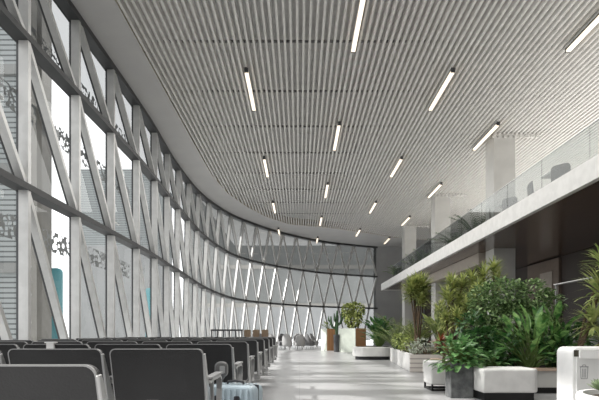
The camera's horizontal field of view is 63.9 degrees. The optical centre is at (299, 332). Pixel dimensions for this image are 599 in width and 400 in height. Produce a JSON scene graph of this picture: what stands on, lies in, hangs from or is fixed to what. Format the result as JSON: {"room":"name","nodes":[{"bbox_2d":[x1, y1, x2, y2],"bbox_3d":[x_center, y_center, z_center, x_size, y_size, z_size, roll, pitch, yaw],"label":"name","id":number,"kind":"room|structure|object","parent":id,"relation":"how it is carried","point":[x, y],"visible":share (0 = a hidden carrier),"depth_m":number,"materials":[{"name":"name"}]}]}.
{"room":"airport terminal","nodes":[
{"label":"airport terminal","id":0,"kind":"room"},
{"bbox_2d":[0,0,377,347],"bbox_3d":[-2.472,-2.816,20.225,6.628,7.629,36.707,0,0,17],"label":"window frame","id":1,"kind":"structure","parent":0,"point":[51,35],"depth_m":12.43,"materials":[{"name":"metal"}]},
{"bbox_2d":[0,77,128,197],"bbox_3d":[-5.630,-4.585,9.051,0.064,0.470,14.103,0,0,0],"label":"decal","id":2,"kind":"object","parent":1,"relation":"attached to","point":[12,107],"depth_m":11.20,"materials":[{"name":"silver metal"}]},
{"bbox_2d":[0,213,128,277],"bbox_3d":[-5.630,-2.070,9.051,0.064,0.470,14.103,0,0,0],"label":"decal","id":3,"kind":"object","parent":1,"relation":"attached to","point":[2,223],"depth_m":11.15,"materials":[{"name":"silver metal"}]},
{"bbox_2d":[71,0,598,246],"bbox_3d":[4.400,-6.850,17.750,19.200,0.500,41.500,0,0,0],"label":"ceiling","id":4,"kind":"structure","parent":0,"point":[184,61],"depth_m":13.61,"materials":[{"name":"white metal"}]},
{"bbox_2d":[244,67,255,110],"bbox_3d":[-1.320,-6.540,12.936,0.100,0.160,2.120,0,0,0],"label":"ceiling light","id":5,"kind":"object","parent":4,"relation":"hanging from","point":[246,72],"visible":1,"depth_m":12.69,"materials":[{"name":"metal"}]},
{"bbox_2d":[263,156,268,177],"bbox_3d":[-1.320,-6.540,18.900,0.100,0.160,2.120,0,0,0],"label":"ceiling light","id":6,"kind":"object","parent":4,"relation":"hanging from","point":[264,159],"visible":1,"depth_m":18.64,"materials":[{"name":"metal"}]},
{"bbox_2d":[324,182,328,197],"bbox_3d":[1.236,-6.540,21.960,0.100,0.160,2.120,0,0,0],"label":"ceiling light","id":7,"kind":"object","parent":4,"relation":"hanging from","point":[327,185],"visible":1,"depth_m":21.70,"materials":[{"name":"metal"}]},
{"bbox_2d":[333,122,340,150],"bbox_3d":[1.236,-6.540,15.972,0.100,0.160,2.120,0,0,0],"label":"ceiling light","id":8,"kind":"object","parent":4,"relation":"hanging from","point":[339,123],"visible":1,"depth_m":15.75,"materials":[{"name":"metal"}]},
{"bbox_2d":[351,0,364,52],"bbox_3d":[1.236,-6.540,10.020,0.100,0.160,2.120,0,0,0],"label":"ceiling light","id":9,"kind":"object","parent":4,"relation":"hanging from","point":[362,2],"visible":1,"depth_m":10.09,"materials":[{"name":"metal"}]},
{"bbox_2d":[369,201,376,213],"bbox_3d":[3.804,-6.540,24.900,0.100,0.160,2.120,0,0,0],"label":"ceiling light","id":10,"kind":"object","parent":4,"relation":"hanging from","point":[375,202],"visible":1,"depth_m":24.73,"materials":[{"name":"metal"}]},
{"bbox_2d":[390,156,402,177],"bbox_3d":[3.804,-6.540,18.900,0.100,0.160,2.120,0,0,0],"label":"ceiling light","id":11,"kind":"object","parent":4,"relation":"hanging from","point":[401,157],"visible":1,"depth_m":18.65,"materials":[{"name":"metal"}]},
{"bbox_2d":[427,182,442,197],"bbox_3d":[6.180,-6.540,21.960,0.100,0.160,2.120,0,0,0],"label":"ceiling light","id":12,"kind":"object","parent":4,"relation":"hanging from","point":[440,184],"visible":1,"depth_m":21.73,"materials":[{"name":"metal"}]},
{"bbox_2d":[428,67,454,110],"bbox_3d":[3.804,-6.540,12.936,0.100,0.160,2.120,0,0,0],"label":"ceiling light","id":13,"kind":"object","parent":4,"relation":"hanging from","point":[452,71],"visible":1,"depth_m":12.74,"materials":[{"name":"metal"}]},
{"bbox_2d":[472,122,499,150],"bbox_3d":[6.180,-6.540,15.972,0.100,0.160,2.120,0,0,0],"label":"ceiling light","id":14,"kind":"object","parent":4,"relation":"hanging from","point":[497,124],"visible":1,"depth_m":15.83,"materials":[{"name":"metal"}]},
{"bbox_2d":[565,13,598,52],"bbox_3d":[6.180,-6.540,10.020,0.100,0.160,2.120,0,0,0],"label":"ceiling light","id":15,"kind":"object","parent":4,"relation":"hanging from","point":[594,22],"visible":1,"depth_m":10.43,"materials":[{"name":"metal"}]},
{"bbox_2d":[246,345,556,399],"bbox_3d":[4.640,1.080,17.750,18.720,0.200,41.500,0,0,0],"label":"floor","id":16,"kind":"structure","parent":0,"point":[314,373],"depth_m":10.12,"materials":[{"name":"grey tile"}]},
{"bbox_2d":[0,364,107,399],"bbox_3d":[-1.936,0.539,1.835,2.656,0.878,0.649,0,0,0],"label":"bench","id":17,"kind":"object","parent":16,"relation":"on","point":[17,381],"visible":1,"depth_m":1.53,"materials":[{"name":"black leather"}]},
{"bbox_2d":[0,349,222,399],"bbox_3d":[-2.556,0.539,3.376,3.956,0.878,0.649,0,0,0],"label":"bench","id":18,"kind":"object","parent":16,"relation":"on","point":[137,374],"visible":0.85,"depth_m":3.10,"materials":[{"name":"black leather"}]},
{"bbox_2d":[0,344,242,393],"bbox_3d":[-2.556,0.539,4.676,3.956,0.878,0.649,0,0,0],"label":"bench","id":19,"kind":"object","parent":16,"relation":"on","point":[215,353],"visible":0.3,"depth_m":4.37,"materials":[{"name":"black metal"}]},
{"bbox_2d":[44,342,57,348],"bbox_3d":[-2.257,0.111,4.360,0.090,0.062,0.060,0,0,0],"label":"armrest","id":20,"kind":"object","parent":19,"relation":"attached to","point":[49,345],"visible":1,"depth_m":4.34,"materials":[{"name":"grey plastic"}]},
{"bbox_2d":[0,341,254,382],"bbox_3d":[-2.556,0.539,5.976,3.956,0.878,0.649,0,0,0],"label":"bench","id":21,"kind":"object","parent":16,"relation":"on","point":[241,348],"visible":0.2,"depth_m":5.67,"materials":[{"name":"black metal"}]},
{"bbox_2d":[0,340,262,382],"bbox_3d":[-2.556,0.539,7.276,3.956,0.878,0.649,0,0,0],"label":"bench","id":22,"kind":"object","parent":16,"relation":"on","point":[253,344],"visible":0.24,"depth_m":6.97,"materials":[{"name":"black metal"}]},
{"bbox_2d":[41,339,267,382],"bbox_3d":[-2.556,0.539,8.575,3.956,0.878,0.649,0,0,0],"label":"bench","id":23,"kind":"object","parent":16,"relation":"on","point":[261,343],"visible":0.2,"depth_m":8.27,"materials":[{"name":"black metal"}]},
{"bbox_2d":[76,338,271,381],"bbox_3d":[-2.556,0.539,9.876,3.956,0.878,0.649,0,0,0],"label":"bench","id":24,"kind":"object","parent":16,"relation":"on","point":[267,343],"visible":0.16,"depth_m":9.56,"materials":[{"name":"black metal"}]},
{"bbox_2d":[103,337,274,375],"bbox_3d":[-2.556,0.539,11.175,3.956,0.878,0.649,0,0,0],"label":"bench","id":25,"kind":"object","parent":16,"relation":"on","point":[269,338],"visible":0.19,"depth_m":10.86,"materials":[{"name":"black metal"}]},
{"bbox_2d":[128,337,277,370],"bbox_3d":[-2.556,0.539,12.476,3.956,0.878,0.649,0,0,0],"label":"bench","id":26,"kind":"object","parent":16,"relation":"on","point":[273,338],"visible":0.1,"depth_m":12.21,"materials":[{"name":"silver metal"}]},
{"bbox_2d":[215,361,227,381],"bbox_3d":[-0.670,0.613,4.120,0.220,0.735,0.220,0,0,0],"label":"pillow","id":27,"kind":"object","parent":16,"relation":"on","point":[221,366],"visible":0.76,"depth_m":4.08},
{"bbox_2d":[211,329,242,336],"bbox_3d":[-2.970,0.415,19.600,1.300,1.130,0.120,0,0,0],"label":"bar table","id":28,"kind":"object","parent":16,"relation":"on","point":[217,330],"visible":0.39,"depth_m":19.54,"materials":[{"name":"metal"}]},
{"bbox_2d":[209,379,262,399],"bbox_3d":[-0.531,0.682,3.977,0.404,0.595,0.268,0,0,14],"label":"suitcase","id":29,"kind":"object","parent":16,"relation":"on","point":[230,391],"visible":0.88,"depth_m":3.86,"materials":[{"name":"plastic"}]},
{"bbox_2d":[244,330,250,336],"bbox_3d":[-2.140,0.421,19.600,0.382,1.121,0.386,0,0,0],"label":"bar stool","id":30,"kind":"object","parent":16,"relation":"on","point":[247,333],"visible":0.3,"depth_m":19.72,"materials":[{"name":"brown wood"}]},
{"bbox_2d":[253,330,259,336],"bbox_3d":[-1.780,0.421,19.600,0.382,1.121,0.386,0,0,0],"label":"bar stool","id":31,"kind":"object","parent":16,"relation":"on","point":[256,333],"visible":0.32,"depth_m":19.72,"materials":[{"name":"brown wood"}]},
{"bbox_2d":[262,330,267,336],"bbox_3d":[-1.420,0.421,19.600,0.382,1.121,0.386,0,0,0],"label":"bar stool","id":32,"kind":"object","parent":16,"relation":"on","point":[264,332],"visible":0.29,"depth_m":19.72,"materials":[{"name":"brown wood"}]},
{"bbox_2d":[278,333,283,348],"bbox_3d":[-1.029,0.507,29.624,0.628,0.957,0.578,0,0,-20],"label":"lounge chair","id":33,"kind":"object","parent":16,"relation":"on","point":[280,336],"visible":0.45,"depth_m":29.67,"materials":[{"name":"plastic"}]},
{"bbox_2d":[282,334,291,348],"bbox_3d":[-0.724,0.507,28.075,0.628,0.957,0.578,0,0,10],"label":"lounge chair","id":34,"kind":"object","parent":16,"relation":"on","point":[286,339],"visible":1,"depth_m":27.82,"materials":[{"name":"fabric"}]},
{"bbox_2d":[295,334,304,349],"bbox_3d":[0.022,0.507,28.575,0.628,0.957,0.578,0,0,-5],"label":"lounge chair","id":35,"kind":"object","parent":16,"relation":"on","point":[299,340],"visible":1,"depth_m":28.33,"materials":[{"name":"fabric"}]},
{"bbox_2d":[305,333,313,348],"bbox_3d":[0.598,0.507,29.387,0.578,0.957,0.628,0,0,-30],"label":"lounge chair","id":36,"kind":"object","parent":16,"relation":"on","point":[308,342],"visible":0.95,"depth_m":29.14,"materials":[{"name":"plastic"}]},
{"bbox_2d":[310,333,318,346],"bbox_3d":[0.928,0.507,30.913,0.578,0.957,0.628,0,0,30],"label":"lounge chair","id":37,"kind":"object","parent":16,"relation":"on","point":[312,337],"visible":0.53,"depth_m":31.00,"materials":[{"name":"plastic"}]},
{"bbox_2d":[321,329,334,350],"bbox_3d":[1.620,0.370,27.000,0.600,1.220,0.610,0,0,-28],"label":"planter","id":38,"kind":"object","parent":16,"relation":"on","point":[327,343],"visible":0.8,"depth_m":26.74,"materials":[{"name":"brown wood"}]},
{"bbox_2d":[321,321,329,328],"bbox_3d":[1.488,-0.428,27.088,0.676,0.532,0.983,0,0,0],"label":"young plant","id":39,"kind":"object","parent":38,"relation":"on","point":[327,323],"visible":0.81,"depth_m":26.98,"materials":[{"name":"green plant"}]},
{"bbox_2d":[333,334,339,351],"bbox_3d":[1.930,0.527,24.900,0.360,0.905,0.360,0,0,0],"label":"pot","id":40,"kind":"object","parent":16,"relation":"on","point":[336,337],"visible":1,"depth_m":24.76,"materials":[{"name":"metal"}]},
{"bbox_2d":[328,310,342,333],"bbox_3d":[1.871,-0.570,24.870,0.806,1.300,0.246,0,0,-6],"label":"cactus","id":41,"kind":"object","parent":40,"relation":"on","point":[336,319],"visible":1,"depth_m":24.85,"materials":[{"name":"green plant"}]},
{"bbox_2d":[339,328,365,351],"bbox_3d":[2.750,0.370,24.900,1.030,1.220,1.020,0,0,40],"label":"planter","id":42,"kind":"object","parent":16,"relation":"on","point":[350,338],"visible":0.83,"depth_m":24.52,"materials":[{"name":"brown wood"}]},
{"bbox_2d":[341,301,365,327],"bbox_3d":[2.789,-0.906,24.898,1.349,1.518,0.998,0,0,0],"label":"bushy shrub","id":43,"kind":"object","parent":42,"relation":"on","point":[350,313],"visible":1,"depth_m":24.73,"materials":[{"name":"green plant"}]},
{"bbox_2d":[353,346,391,359],"bbox_3d":[2.720,0.741,17.900,1.480,0.478,0.920,0,0,0],"label":"round planter","id":44,"kind":"object","parent":16,"relation":"on","point":[360,352],"visible":0.88,"depth_m":17.48,"materials":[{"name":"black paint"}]},
{"bbox_2d":[359,315,394,346],"bbox_3d":[2.923,-0.099,17.943,1.402,1.235,1.548,0,0,-28],"label":"palm plant","id":45,"kind":"object","parent":44,"relation":"on","point":[379,341],"visible":0.76,"depth_m":17.81,"materials":[{"name":"green plant"}]},
{"bbox_2d":[402,225,428,347],"bbox_3d":[7.200,-2.835,29.930,1.560,7.630,0.780,0,0,0],"label":"column","id":46,"kind":"structure","parent":16,"relation":"on","point":[408,232],"depth_m":29.60,"materials":[{"name":"paint"}]},
{"bbox_2d":[390,348,468,371],"bbox_3d":[4.130,0.755,14.390,2.300,0.450,5.000,0,0,5],"label":"planter","id":47,"kind":"object","parent":16,"relation":"on","point":[411,362],"visible":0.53,"depth_m":12.24,"materials":[{"name":"concrete"}]},
{"bbox_2d":[365,313,425,349],"bbox_3d":[3.181,-0.017,15.723,2.211,1.241,1.947,0,0,43],"label":"areca palm","id":48,"kind":"object","parent":47,"relation":"on","point":[380,335],"visible":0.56,"depth_m":15.75,"materials":[{"name":"green plant"}]},
{"bbox_2d":[391,333,416,352],"bbox_3d":[2.945,0.300,13.538,0.841,0.621,0.647,0,0,42],"label":"bush","id":49,"kind":"object","parent":47,"relation":"on","point":[400,347],"visible":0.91,"depth_m":13.47,"materials":[{"name":"green plant"}]},
{"bbox_2d":[393,316,436,346],"bbox_3d":[3.689,0.039,14.831,1.572,1.123,1.987,0,0,0],"label":"areca palm","id":50,"kind":"object","parent":47,"relation":"on","point":[410,324],"visible":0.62,"depth_m":14.78,"materials":[{"name":"green plant"}]},
{"bbox_2d":[400,269,436,353],"bbox_3d":[3.414,-0.636,14.035,1.297,2.478,1.106,0,0,0],"label":"tree","id":51,"kind":"object","parent":47,"relation":"on","point":[417,289],"visible":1,"depth_m":13.91,"materials":[{"name":"green plant"}]},
{"bbox_2d":[407,337,433,353],"bbox_3d":[3.251,0.355,12.722,0.692,0.509,0.871,0,0,33],"label":"bush","id":52,"kind":"object","parent":47,"relation":"on","point":[415,349],"visible":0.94,"depth_m":12.67,"materials":[{"name":"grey plant"}]},
{"bbox_2d":[426,297,448,336],"bbox_3d":[4.424,-0.297,15.017,0.983,1.812,1.537,0,0,42],"label":"tree","id":53,"kind":"object","parent":47,"relation":"on","point":[436,306],"visible":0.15,"depth_m":14.97,"materials":[{"name":"green plant"}]},
{"bbox_2d":[429,331,448,361],"bbox_3d":[2.271,0.215,7.762,0.406,0.543,0.398,0,0,0],"label":"bromeliad","id":54,"kind":"object","parent":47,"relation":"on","point":[442,337],"visible":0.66,"depth_m":7.73,"materials":[{"name":"red plant"}]},
{"bbox_2d":[422,309,459,354],"bbox_3d":[4.014,-0.054,13.137,1.377,1.319,1.390,0,0,0],"label":"plant","id":55,"kind":"object","parent":47,"relation":"on","point":[430,323],"visible":0.32,"depth_m":13.26,"materials":[{"name":"green plant"}]},
{"bbox_2d":[431,328,450,354],"bbox_3d":[3.835,0.222,12.722,1.023,0.829,0.777,0,0,-28],"label":"spiky plant","id":56,"kind":"object","parent":47,"relation":"on","point":[439,350],"visible":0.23,"depth_m":12.64,"materials":[{"name":"green plant"}]},
{"bbox_2d":[424,360,448,390],"bbox_3d":[2.580,0.730,8.350,0.720,0.500,0.520,0,0,0],"label":"bench","id":57,"kind":"object","parent":16,"relation":"on","point":[432,377],"visible":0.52,"depth_m":8.10,"materials":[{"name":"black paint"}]},
{"bbox_2d":[431,193,466,347],"bbox_3d":[7.200,-2.835,23.230,1.560,7.630,0.780,0,0,0],"label":"column","id":58,"kind":"structure","parent":16,"relation":"on","point":[440,203],"depth_m":22.90,"materials":[{"name":"paint"}]},
{"bbox_2d":[445,362,472,397],"bbox_3d":[2.440,0.713,7.340,0.340,0.535,0.280,0,0,0],"label":"concrete planter","id":59,"kind":"object","parent":16,"relation":"on","point":[460,384],"visible":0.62,"depth_m":7.20,"materials":[{"name":"concrete"}]},
{"bbox_2d":[425,333,490,372],"bbox_3d":[2.447,0.310,7.394,1.008,0.626,0.909,0,0,-17],"label":"pothos plant","id":60,"kind":"object","parent":59,"relation":"on","point":[460,351],"visible":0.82,"depth_m":7.24,"materials":[{"name":"green plant"}]},
{"bbox_2d":[423,358,556,392],"bbox_3d":[4.165,0.775,9.310,2.730,0.410,3.220,0,0,0],"label":"planter bed","id":61,"kind":"object","parent":16,"relation":"on","point":[546,377],"visible":0.19,"depth_m":7.75,"materials":[{"name":"paint"}]},
{"bbox_2d":[430,270,488,349],"bbox_3d":[3.502,-0.380,10.263,1.431,2.017,1.585,0,0,0],"label":"dracaena","id":62,"kind":"object","parent":61,"relation":"on","point":[455,309],"visible":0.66,"depth_m":10.22,"materials":[{"name":"green plant"}]},
{"bbox_2d":[462,256,510,338],"bbox_3d":[4.103,-0.563,10.618,1.154,2.379,1.077,0,0,0],"label":"dracaena","id":63,"kind":"object","parent":61,"relation":"on","point":[493,266],"visible":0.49,"depth_m":10.59,"materials":[{"name":"green plant"}]},
{"bbox_2d":[454,309,521,365],"bbox_3d":[3.288,0.107,8.516,1.229,1.092,0.916,0,0,41],"label":"shrub","id":64,"kind":"object","parent":61,"relation":"on","point":[484,330],"visible":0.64,"depth_m":8.43,"materials":[{"name":"green plant"}]},
{"bbox_2d":[472,343,520,365],"bbox_3d":[3.316,0.390,8.170,0.848,0.505,0.848,0,0,31],"label":"plant","id":65,"kind":"object","parent":61,"relation":"on","point":[491,356],"visible":0.59,"depth_m":8.08,"materials":[{"name":"green plant"}]},
{"bbox_2d":[465,276,568,365],"bbox_3d":[4.123,-0.238,9.144,2.096,1.736,1.100,0,0,3],"label":"shrub","id":66,"kind":"object","parent":61,"relation":"on","point":[504,303],"visible":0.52,"depth_m":8.97,"materials":[{"name":"green plant"}]},
{"bbox_2d":[484,303,585,367],"bbox_3d":[3.981,0.035,8.255,1.658,1.188,1.534,0,0,40],"label":"banana plant","id":67,"kind":"object","parent":61,"relation":"on","point":[531,361],"visible":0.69,"depth_m":8.21,"materials":[{"name":"green plant"}]},
{"bbox_2d":[513,300,598,367],"bbox_3d":[4.553,0.026,8.443,1.817,1.206,1.630,0,0,0],"label":"banana plant","id":68,"kind":"object","parent":61,"relation":"on","point":[558,308],"visible":0.39,"depth_m":8.28,"materials":[{"name":"green plant"}]},
{"bbox_2d":[537,321,598,367],"bbox_3d":[4.660,0.227,8.264,1.238,0.918,0.819,0,0,-20],"label":"shrub","id":69,"kind":"object","parent":61,"relation":"on","point":[568,341],"visible":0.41,"depth_m":8.14,"materials":[{"name":"green plant"}]},
{"bbox_2d":[569,243,598,345],"bbox_3d":[4.424,-0.377,7.265,0.977,2.039,1.226,0,0,-26],"label":"palm","id":70,"kind":"object","parent":61,"relation":"on","point":[591,314],"visible":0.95,"depth_m":7.17,"materials":[{"name":"green plant"}]},
{"bbox_2d":[473,366,536,399],"bbox_3d":[3.030,0.748,7.145,0.820,0.465,0.570,0,0,0],"label":"bench","id":71,"kind":"object","parent":16,"relation":"on","point":[489,382],"visible":0.84,"depth_m":6.86,"materials":[{"name":"white leather"}]},
{"bbox_2d":[486,133,539,358],"bbox_3d":[7.200,-2.835,16.330,1.560,7.630,0.780,0,0,0],"label":"column","id":72,"kind":"structure","parent":16,"relation":"on","point":[500,149],"depth_m":16.00,"materials":[{"name":"paint"}]},
{"bbox_2d":[548,276,598,345],"bbox_3d":[7.475,-0.170,8.100,3.850,2.300,5.800,0,0,0],"label":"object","id":73,"kind":"object","parent":16,"relation":"on","point":[557,284],"visible":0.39,"depth_m":9.80,"materials":[{"name":"silver metal"}]},
{"bbox_2d":[557,346,598,399],"bbox_3d":[2.185,0.527,3.335,0.680,0.865,0.230,0,0,0],"label":"recycling bin","id":74,"kind":"object","parent":16,"relation":"on","point":[577,366],"visible":1,"depth_m":3.25,"materials":[{"name":"white plastic"}]},
{"bbox_2d":[575,389,598,399],"bbox_3d":[1.880,0.660,2.620,0.650,0.640,0.650,0,0,0],"label":"round pot","id":75,"kind":"object","parent":16,"relation":"on","point":[587,394],"visible":0.98,"depth_m":2.73,"materials":[{"name":"ceramic"}]},
{"bbox_2d":[586,378,598,389],"bbox_3d":[1.915,0.292,2.600,0.480,0.156,0.445,0,0,0],"label":"succulent","id":76,"kind":"object","parent":75,"relation":"on","point":[595,383],"visible":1,"depth_m":2.77,"materials":[{"name":"green plant"}]},
{"bbox_2d":[373,247,430,345],"bbox_3d":[9.800,-3.010,37.000,8.200,7.980,0.200,0,0,0],"label":"wall","id":77,"kind":"structure","parent":0,"point":[388,303],"depth_m":36.90,"materials":[{"name":"grey paint"}]},
{"bbox_2d":[425,245,598,354],"bbox_3d":[9.700,-0.915,19.900,0.200,3.790,33.800,0,0,0],"label":"wall","id":78,"kind":"structure","parent":0,"point":[570,269],"depth_m":16.88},
{"bbox_2d":[381,118,598,290],"bbox_3d":[9.570,-3.578,14.700,8.460,1.595,33.400,0,0,0],"label":"balcony","id":79,"kind":"object","parent":78,"relation":"on","point":[561,218],"visible":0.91,"depth_m":13.21,"materials":[{"name":"white concrete"}]},
{"bbox_2d":[402,253,485,293],"bbox_3d":[6.435,-2.605,23.150,0.330,0.410,12.700,0,0,0],"label":"beam","id":80,"kind":"structure","parent":79,"relation":"attached to","point":[478,258],"depth_m":18.93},
{"bbox_2d":[502,196,517,210],"bbox_3d":[6.477,-3.638,14.577,0.450,0.880,0.496,0,0,45],"label":"cafe chair","id":81,"kind":"object","parent":79,"relation":"on","point":[507,202],"visible":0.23,"depth_m":14.45,"materials":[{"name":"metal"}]},
{"bbox_2d":[527,181,533,195],"bbox_3d":[6.468,-3.638,12.956,0.496,0.880,0.450,0,0,10],"label":"cafe chair","id":82,"kind":"object","parent":79,"relation":"on","point":[530,189],"visible":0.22,"depth_m":13.00,"materials":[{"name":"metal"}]},
{"bbox_2d":[541,171,550,178],"bbox_3d":[6.620,-3.648,12.350,0.525,0.896,0.550,0,0,0],"label":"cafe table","id":83,"kind":"object","parent":79,"relation":"on","point":[548,175],"visible":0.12,"depth_m":12.44,"materials":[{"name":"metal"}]},
{"bbox_2d":[551,163,570,181],"bbox_3d":[6.475,-3.638,11.729,0.496,0.880,0.450,0,0,-40],"label":"cafe chair","id":84,"kind":"object","parent":79,"relation":"on","point":[557,171],"visible":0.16,"depth_m":11.61,"materials":[{"name":"metal"}]},
{"bbox_3d":[7.100,-3.376,19.200,0.480,0.352,0.473,0,0,0],"label":"pot","id":85,"kind":"object","parent":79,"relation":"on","visible":0},
{"bbox_2d":[449,209,485,231],"bbox_3d":[7.308,-4.159,19.040,2.151,1.226,2.461,0,0,-15],"label":"palm","id":86,"kind":"object","parent":85,"relation":"on","point":[474,221],"visible":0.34,"depth_m":18.84,"materials":[{"name":"green plant"}]},
{"bbox_3d":[7.000,-3.376,21.200,0.480,0.352,0.473,0,0,0],"label":"pot","id":87,"kind":"object","parent":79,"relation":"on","visible":0},
{"bbox_2d":[427,220,472,244],"bbox_3d":[7.016,-4.179,21.248,2.290,1.266,2.191,0,0,-28],"label":"palm","id":88,"kind":"object","parent":87,"relation":"on","point":[459,226],"visible":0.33,"depth_m":20.87,"materials":[{"name":"green plant"}]},
{"bbox_3d":[6.900,-3.376,26.000,0.480,0.352,0.473,0,0,0],"label":"pot","id":89,"kind":"object","parent":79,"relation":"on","visible":0},
{"bbox_2d":[412,249,430,259],"bbox_3d":[6.907,-4.077,25.961,1.739,1.054,2.328,0,0,0],"label":"palm","id":90,"kind":"object","parent":89,"relation":"on","point":[419,253],"visible":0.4,"depth_m":25.69,"materials":[{"name":"green plant"}]},
{"bbox_3d":[6.600,-3.376,27.600,0.480,0.352,0.473,0,0,0],"label":"pot","id":91,"kind":"object","parent":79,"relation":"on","visible":0},
{"bbox_2d":[401,255,419,265],"bbox_3d":[6.743,-4.043,27.700,1.421,0.995,1.570,0,0,40],"label":"palm","id":92,"kind":"object","parent":91,"relation":"on","point":[417,260],"visible":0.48,"depth_m":27.46,"materials":[{"name":"green plant"}]},
{"bbox_3d":[6.400,-3.376,30.900,0.480,0.352,0.473,0,0,0],"label":"pot","id":93,"kind":"object","parent":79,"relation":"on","visible":0},
{"bbox_2d":[382,265,401,274],"bbox_3d":[6.300,-4.032,30.821,1.530,0.972,1.697,0,0,-25],"label":"palm","id":94,"kind":"object","parent":93,"relation":"on","point":[398,269],"visible":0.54,"depth_m":30.73,"materials":[{"name":"green plant"}]},
{"bbox_2d":[527,257,560,355],"bbox_3d":[9.530,-0.895,18.800,0.140,3.750,2.400,0,0,0],"label":"door","id":95,"kind":"structure","parent":78,"relation":"in","point":[550,270],"depth_m":18.31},
{"label":"outside","id":96,"kind":"structure","parent":0,"visible":0},
{"bbox_3d":[-62.425,1.155,40.000,115.150,0.250,160.000,0,0,0],"label":"ground","id":97,"kind":"structure","parent":96,"visible":0},
{"bbox_2d":[0,27,51,339],"bbox_3d":[-15.000,-11.995,14.990,14.000,26.050,1.020,0,0,0],"label":"office building","id":98,"kind":"structure","parent":97,"relation":"on","point":[7,44],"depth_m":14.60,"materials":[{"name":"beige metal"}]},
{"bbox_2d":[31,65,41,340],"bbox_3d":[-5.750,-4.995,10.348,0.280,12.050,0.204,0,0,0],"label":"column","id":99,"kind":"structure","parent":97,"relation":"on","point":[36,134],"depth_m":10.25,"materials":[{"name":"grey concrete"}]},
{"bbox_2d":[52,268,62,338],"bbox_3d":[-8.217,-0.568,16.090,0.567,3.197,0.180,0,0,0],"label":"hoarding","id":100,"kind":"object","parent":97,"relation":"on","point":[57,273],"visible":0.23,"depth_m":16.00,"materials":[{"name":"teal metal"}]},
{"bbox_2d":[81,169,171,337],"bbox_3d":[-17.450,-6.995,48.000,7.300,16.050,8.000,0,0,0],"label":"terminal building","id":101,"kind":"structure","parent":97,"relation":"on","point":[94,239],"depth_m":44.00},
{"bbox_2d":[145,288,149,336],"bbox_3d":[-9.344,-0.891,30.090,0.562,3.842,0.180,0,0,0],"label":"hoarding","id":102,"kind":"object","parent":97,"relation":"on","point":[147,289],"visible":0.18,"depth_m":30.00,"materials":[{"name":"teal metal"}]},
{"bbox_2d":[184,222,372,339],"bbox_3d":[24.000,-16.495,84.800,84.600,35.050,20.400,0,0,0],"label":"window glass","id":103,"kind":"object","parent":97,"relation":"on","point":[338,280],"visible":0.02,"depth_m":75.01,"materials":[{"name":"clear glass"}]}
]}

